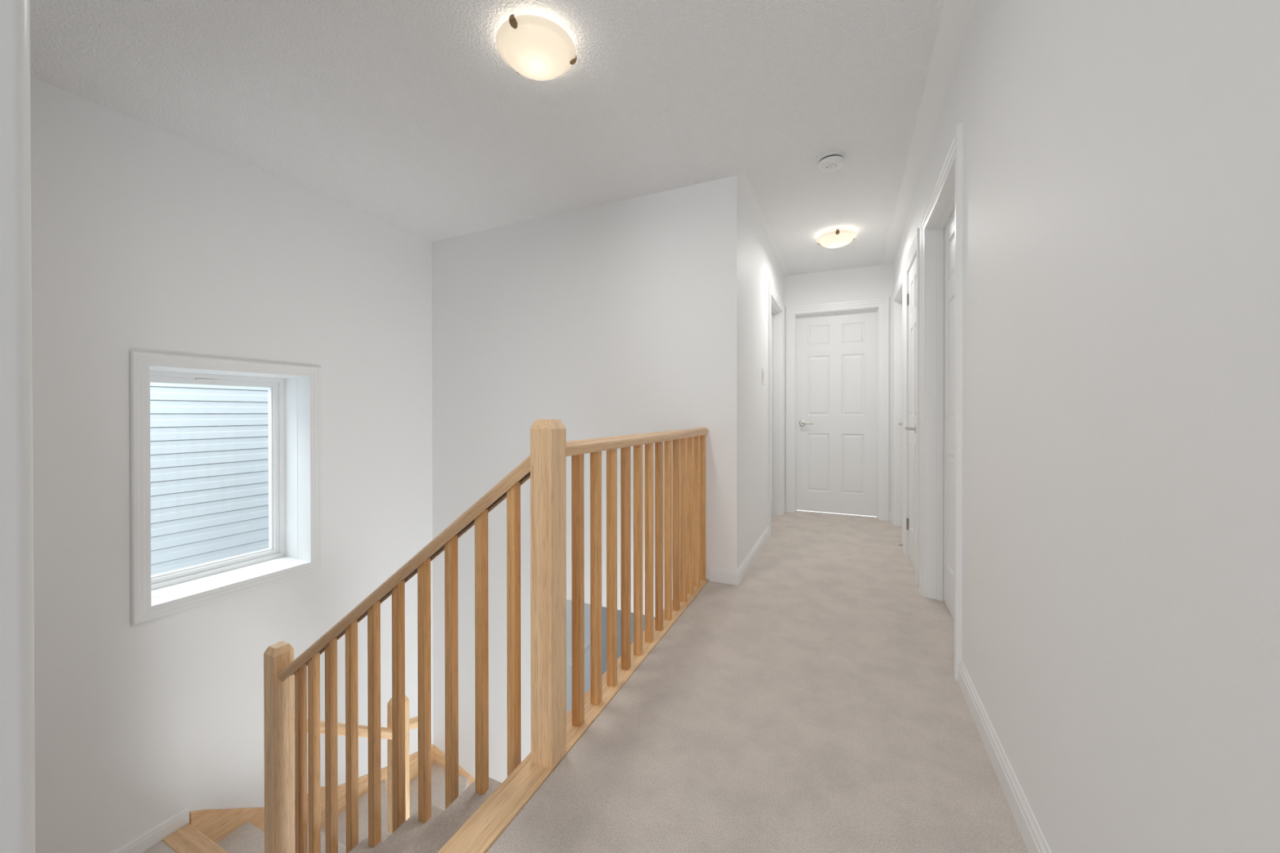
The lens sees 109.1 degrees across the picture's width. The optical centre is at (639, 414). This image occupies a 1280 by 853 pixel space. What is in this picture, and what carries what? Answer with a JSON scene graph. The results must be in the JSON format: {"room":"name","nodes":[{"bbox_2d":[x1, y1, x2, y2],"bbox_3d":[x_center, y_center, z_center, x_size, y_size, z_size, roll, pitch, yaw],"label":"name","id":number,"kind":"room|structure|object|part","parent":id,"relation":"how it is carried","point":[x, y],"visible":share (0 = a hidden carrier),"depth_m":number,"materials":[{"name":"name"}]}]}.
{"room":"upstairs hallway","nodes":[
{"label":"upstairs hallway","id":0,"kind":"room"},
{"bbox_2d":[0,0,35,852],"bbox_3d":[-2.341,1.205,-0.414,2.317,5.230,3.059,0,0,24],"label":"wall","id":1,"kind":"structure","parent":0,"point":[17,749],"depth_m":0.48,"materials":[{"name":"white paint"}]},
{"bbox_2d":[30,75,590,852],"bbox_3d":[-1.792,1.235,4.078,0.400,5.330,5.893,0,0,24],"label":"wall","id":2,"kind":"structure","parent":0,"point":[145,237],"depth_m":2.35,"materials":[{"name":"white paint"}]},
{"bbox_2d":[110,805,189,852],"bbox_3d":[-2.550,2.078,1.912,0.013,0.085,0.996,0,0,24],"label":"baseboard","id":3,"kind":"structure","parent":2,"relation":"attached to","point":[148,838],"depth_m":2.25,"materials":[{"name":"white paint"}]},
{"bbox_2d":[129,351,322,626],"bbox_3d":[-2.404,0.348,2.636,0.366,1.312,0.862,0,0,24],"label":"window","id":4,"kind":"structure","parent":2,"relation":"in","point":[295,549],"depth_m":2.71,"materials":[{"name":"white paint"}]},
{"bbox_3d":[-2.534,0.348,2.696,0.060,1.120,0.670,0,0,24],"label":"sash","id":5,"kind":"part","parent":4,"relation":"part of","materials":[{"name":"white plastic"}]},
{"bbox_3d":[-2.533,0.348,2.695,0.083,1.216,0.766,0,0,24],"label":"frame","id":6,"kind":"part","parent":4,"relation":"part of","materials":[{"name":"white plastic"}]},
{"bbox_2d":[569,644,590,666],"bbox_3d":[-0.733,3.072,5.856,0.060,0.040,0.530,0,0,24],"label":"trim","id":7,"kind":"structure","parent":2,"relation":"attached to","point":[587,649],"depth_m":5.91,"materials":[{"name":"white paint"}]},
{"bbox_2d":[29,0,945,275],"bbox_3d":[-0.906,-1.470,1.516,3.527,0.100,8.024,0,0,24],"label":"ceiling","id":8,"kind":"structure","parent":0,"point":[410,116],"depth_m":2.04,"materials":[{"name":"white paint"}]},
{"bbox_2d":[495,13,577,80],"bbox_3d":[-0.394,-1.371,1.726,0.295,0.101,0.300,0,0,24],"label":"ceiling light","id":9,"kind":"object","parent":8,"relation":"attached to","point":[538,48],"visible":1,"depth_m":1.67,"materials":[{"name":"frosted glass"},{"name":"aged brass"}]},
{"bbox_2d":[817,151,845,172],"bbox_3d":[1.062,-1.398,2.532,0.146,0.055,0.146,0,0,24],"label":"smoke detector","id":10,"kind":"object","parent":8,"relation":"attached to","point":[832,161],"visible":1,"depth_m":2.50,"materials":[{"name":"white plastic"}]},
{"bbox_3d":[1.062,-1.419,2.532,0.146,0.013,0.146,0,0,24],"label":"mounting plate","id":11,"kind":"part","parent":10,"relation":"part of","materials":[{"name":"white plastic"}]},
{"bbox_2d":[816,227,857,248],"bbox_3d":[1.546,-1.380,3.588,0.295,0.101,0.300,0,0,24],"label":"ceiling light","id":12,"kind":"object","parent":8,"relation":"attached to","point":[840,237],"visible":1,"depth_m":3.52,"materials":[{"name":"white glass"}]},
{"bbox_2d":[431,175,741,782],"bbox_3d":[-0.544,1.188,3.296,2.519,5.230,0.116,0,0,24],"label":"wall","id":13,"kind":"structure","parent":0,"point":[621,317],"depth_m":3.20,"materials":[{"name":"white paint"}]},
{"bbox_2d":[601,606,654,675],"bbox_3d":[1.525,2.498,5.195,4.717,2.590,0.100,0,0,24],"label":"wall","id":14,"kind":"structure","parent":0,"point":[603,609],"depth_m":6.04,"materials":[{"name":"grey paint"}]},
{"bbox_2d":[486,510,1028,852],"bbox_3d":[0.238,1.166,1.028,1.445,0.290,8.020,0,0,24],"label":"floor","id":15,"kind":"structure","parent":0,"point":[814,702],"depth_m":1.46,"materials":[{"name":"beige carpet"}]},
{"bbox_2d":[437,579,708,852],"bbox_3d":[-0.146,1.030,1.658,0.100,0.031,2.534,0,0,24],"label":"trim","id":16,"kind":"structure","parent":15,"relation":"attached to","point":[481,831],"depth_m":1.25,"materials":[{"name":"brown wood"}]},
{"bbox_2d":[530,419,708,769],"bbox_3d":[0.052,0.511,2.061,0.076,1.002,1.637,0,0,24],"label":"balustrade","id":17,"kind":"object","parent":16,"relation":"on","point":[549,448],"visible":1,"depth_m":1.60,"materials":[{"name":"brown wood"}]},
{"bbox_3d":[-0.271,0.514,1.350,0.076,1.002,0.076,0,0,24],"label":"newel post","id":18,"kind":"part","parent":17,"relation":"part of","materials":[{"name":"brown wood"}]},
{"bbox_3d":[0.067,0.102,2.093,0.065,0.044,1.560,0,0,24],"label":"handrail","id":19,"kind":"part","parent":17,"relation":"part of","materials":[{"name":"brown wood"}]},
{"bbox_2d":[741,186,783,563],"bbox_3d":[1.006,-0.211,3.800,0.116,2.440,2.095,0,0,24],"label":"wall","id":20,"kind":"structure","parent":0,"point":[759,265],"depth_m":3.24,"materials":[{"name":"white paint"}]},
{"bbox_2d":[709,525,769,585],"bbox_3d":[0.750,0.969,3.285,0.180,0.085,1.195,0,0,24],"label":"baseboard","id":21,"kind":"structure","parent":20,"relation":"attached to","point":[723,575],"depth_m":2.77,"materials":[{"name":"white paint"}]},
{"bbox_2d":[761,368,764,384],"bbox_3d":[0.962,-0.301,3.549,0.012,0.121,0.074,0,0,24],"label":"light switch","id":22,"kind":"object","parent":20,"relation":"attached to","point":[762,369],"visible":1,"depth_m":3.52,"materials":[{"name":"white plastic"}]},
{"bbox_2d":[768,280,784,536],"bbox_3d":[1.218,-0.055,4.241,0.137,2.124,0.940,0,0,24],"label":"door","id":23,"kind":"structure","parent":20,"relation":"in","point":[775,305],"depth_m":4.57,"materials":[{"name":"white paint"}]},
{"bbox_2d":[800,510,872,516],"bbox_3d":[1.092,1.257,4.240,4.717,0.100,3.787,0,0,24],"label":"floor","id":24,"kind":"structure","parent":0,"point":[800,510],"depth_m":5.54,"materials":[{"name":"white paint"}]},
{"bbox_2d":[783,263,893,511],"bbox_3d":[1.970,-0.215,4.576,1.229,2.440,0.116,0,0,24],"label":"wall","id":25,"kind":"structure","parent":0,"point":[875,281],"depth_m":4.49,"materials":[{"name":"white paint"}]},
{"bbox_2d":[785,297,888,520],"bbox_3d":[1.962,-0.057,4.573,0.940,2.124,0.144,0,0,24],"label":"door","id":26,"kind":"structure","parent":25,"relation":"in","point":[837,399],"depth_m":4.59,"materials":[{"name":"white paint"}]},
{"bbox_3d":[1.711,0.086,4.693,0.137,0.062,0.063,0,0,24],"label":"lever handle","id":27,"kind":"part","parent":26,"relation":"part of","materials":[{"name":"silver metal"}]},
{"bbox_2d":[888,511,891,520],"bbox_3d":[2.382,0.963,4.323,0.035,0.085,0.013,0,0,24],"label":"baseboard","id":28,"kind":"structure","parent":25,"relation":"attached to","point":[890,513],"depth_m":4.32,"materials":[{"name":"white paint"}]},
{"bbox_2d":[893,0,1279,852],"bbox_3d":[0.839,-0.198,0.741,0.116,2.440,7.804,0,0,24],"label":"wall","id":29,"kind":"structure","parent":0,"point":[1121,606],"depth_m":0.72,"materials":[{"name":"white paint"}]},
{"bbox_2d":[737,0,975,276],"bbox_3d":[0.379,-1.468,0.932,1.113,0.101,8.024,0,0,24],"label":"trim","id":30,"kind":"structure","parent":29,"relation":"attached to","point":[956,14],"depth_m":2.20,"materials":[{"name":"white paint"}]},
{"bbox_2d":[891,265,903,549],"bbox_3d":[2.213,-0.054,3.791,0.137,2.124,0.905,0,0,24],"label":"door","id":31,"kind":"structure","parent":29,"relation":"in","point":[897,325],"depth_m":4.13,"materials":[{"name":"white paint"}]},
{"bbox_2d":[902,227,919,584],"bbox_3d":[1.841,-0.051,3.019,0.175,2.124,0.710,0,0,24],"label":"door","id":32,"kind":"structure","parent":29,"relation":"in","point":[912,263],"depth_m":3.10,"materials":[{"name":"white paint"}]},
{"bbox_3d":[1.744,0.087,2.940,0.063,0.062,0.137,0,0,24],"label":"lever handle","id":33,"kind":"part","parent":32,"relation":"part of","materials":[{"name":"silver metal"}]},
{"bbox_2d":[919,122,963,681],"bbox_3d":[1.466,-0.046,2.146,0.137,2.124,0.960,0,0,24],"label":"door","id":34,"kind":"structure","parent":29,"relation":"in","point":[940,393],"depth_m":2.47,"materials":[{"name":"white paint"}]},
{"bbox_2d":[957,659,1051,852],"bbox_3d":[0.193,0.986,-0.522,0.013,0.085,4.960,0,0,24],"label":"baseboard","id":35,"kind":"structure","parent":29,"relation":"attached to","point":[1034,841],"depth_m":1.23,"materials":[{"name":"white paint"}]},
{"bbox_3d":[0.525,3.852,3.239,4.917,0.100,6.100,0,0,24],"label":"floor","id":36,"kind":"structure","parent":0,"visible":0},
{"bbox_2d":[142,744,502,852],"bbox_3d":[-1.201,2.427,2.146,2.274,2.763,2.530,0,0,24],"label":"staircase","id":37,"kind":"structure","parent":36,"relation":"on","point":[237,830],"depth_m":2.43,"materials":[{"name":"brown wood"}]},
{"bbox_2d":[306,695,417,834],"bbox_3d":[-1.363,2.177,2.278,0.076,1.752,0.694,0,0,24],"label":"balustrade","id":38,"kind":"object","parent":37,"relation":"on","point":[411,723],"visible":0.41,"depth_m":2.41,"materials":[{"name":"brown wood"}]},
{"bbox_3d":[-1.407,1.504,2.179,0.065,0.044,0.629,0,-36,24],"label":"handrail","id":39,"kind":"part","parent":38,"relation":"part of","materials":[{"name":"brown wood"}]},
{"bbox_3d":[-1.291,2.093,2.436,0.076,1.173,0.076,0,0,24],"label":"newel post","id":40,"kind":"part","parent":38,"relation":"part of","materials":[{"name":"brown wood"}]},
{"bbox_3d":[-1.251,1.703,2.523,0.065,0.044,0.145,0,-21,24],"label":"handrail","id":41,"kind":"part","parent":38,"relation":"part of","materials":[{"name":"brown wood"}]},
{"bbox_2d":[263,454,530,852],"bbox_3d":[-0.931,1.109,1.654,1.376,2.010,0.076,0,0,24],"label":"balustrade","id":42,"kind":"object","parent":37,"relation":"on","point":[285,727],"visible":0.88,"depth_m":1.66,"materials":[{"name":"brown wood"}]},
{"bbox_3d":[-1.523,1.542,1.924,0.076,1.143,0.076,0,0,24],"label":"newel post","id":43,"kind":"part","parent":42,"relation":"part of","materials":[{"name":"brown wood"}]},
{"bbox_3d":[-0.883,0.601,1.629,1.611,0.044,0.065,-39,-15,20],"label":"handrail","id":44,"kind":"part","parent":42,"relation":"part of","materials":[{"name":"brown wood"}]},
{"label":"outside","id":45,"kind":"structure","parent":0,"visible":0},
{"bbox_2d":[150,382,268,575],"bbox_3d":[-3.946,0.838,2.895,0.222,6.360,11.000,0,0,24],"label":"window pane","id":46,"kind":"structure","parent":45,"point":[209,444],"depth_m":3.66,"materials":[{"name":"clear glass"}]}
]}

